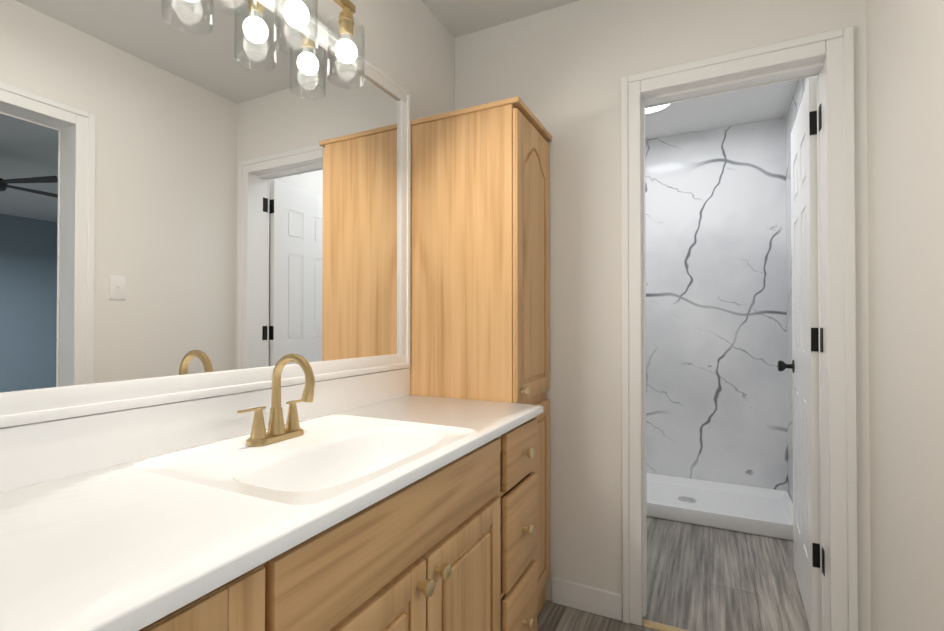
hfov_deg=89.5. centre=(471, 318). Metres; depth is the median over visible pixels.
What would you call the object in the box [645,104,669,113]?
light
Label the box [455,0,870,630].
wall
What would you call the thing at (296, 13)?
light
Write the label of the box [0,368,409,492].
backsplash
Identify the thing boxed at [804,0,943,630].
wall
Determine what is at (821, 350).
door hinges
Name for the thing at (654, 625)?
trim
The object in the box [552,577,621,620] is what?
baseboard
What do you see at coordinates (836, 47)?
door frame
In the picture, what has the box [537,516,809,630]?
floor
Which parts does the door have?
door hardware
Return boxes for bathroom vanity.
[0,353,542,630]
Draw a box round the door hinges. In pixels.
[818,104,824,575]
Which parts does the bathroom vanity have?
door, door, door, drawer, drawer, drawer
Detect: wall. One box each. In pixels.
[0,0,454,427]
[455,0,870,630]
[645,117,787,491]
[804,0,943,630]
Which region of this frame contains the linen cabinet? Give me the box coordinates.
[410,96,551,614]
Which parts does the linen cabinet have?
door, door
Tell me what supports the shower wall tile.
attached to the wall at (905, 113)
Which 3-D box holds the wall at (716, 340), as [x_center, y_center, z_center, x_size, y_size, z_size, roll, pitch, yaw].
[1.418,-0.052,3.538,1.551,2.550,0.140,0,-1,26]
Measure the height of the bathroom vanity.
1.116 m
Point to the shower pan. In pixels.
(766, 512)
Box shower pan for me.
[646,473,792,540]
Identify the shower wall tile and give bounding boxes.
[785,79,804,501]
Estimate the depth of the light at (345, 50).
1.44 m
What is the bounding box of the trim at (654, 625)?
[642,619,687,630]
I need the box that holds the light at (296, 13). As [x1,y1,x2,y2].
[274,0,317,56]
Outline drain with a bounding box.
[678,496,695,502]
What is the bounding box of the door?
[777,76,820,630]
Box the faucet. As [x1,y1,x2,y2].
[237,353,314,446]
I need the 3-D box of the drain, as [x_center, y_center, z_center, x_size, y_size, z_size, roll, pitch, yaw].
[1.394,1.170,3.086,0.110,0.006,0.110,0,-1,26]
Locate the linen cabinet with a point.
(480, 261)
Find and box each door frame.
[621,26,858,630]
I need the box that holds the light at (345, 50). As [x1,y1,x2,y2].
[327,0,364,88]
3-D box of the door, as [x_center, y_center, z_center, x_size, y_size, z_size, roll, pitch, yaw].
[1.429,0.147,2.029,0.167,2.098,0.614,0,-1,26]
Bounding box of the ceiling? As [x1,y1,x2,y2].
[421,0,798,139]
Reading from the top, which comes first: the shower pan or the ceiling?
the ceiling

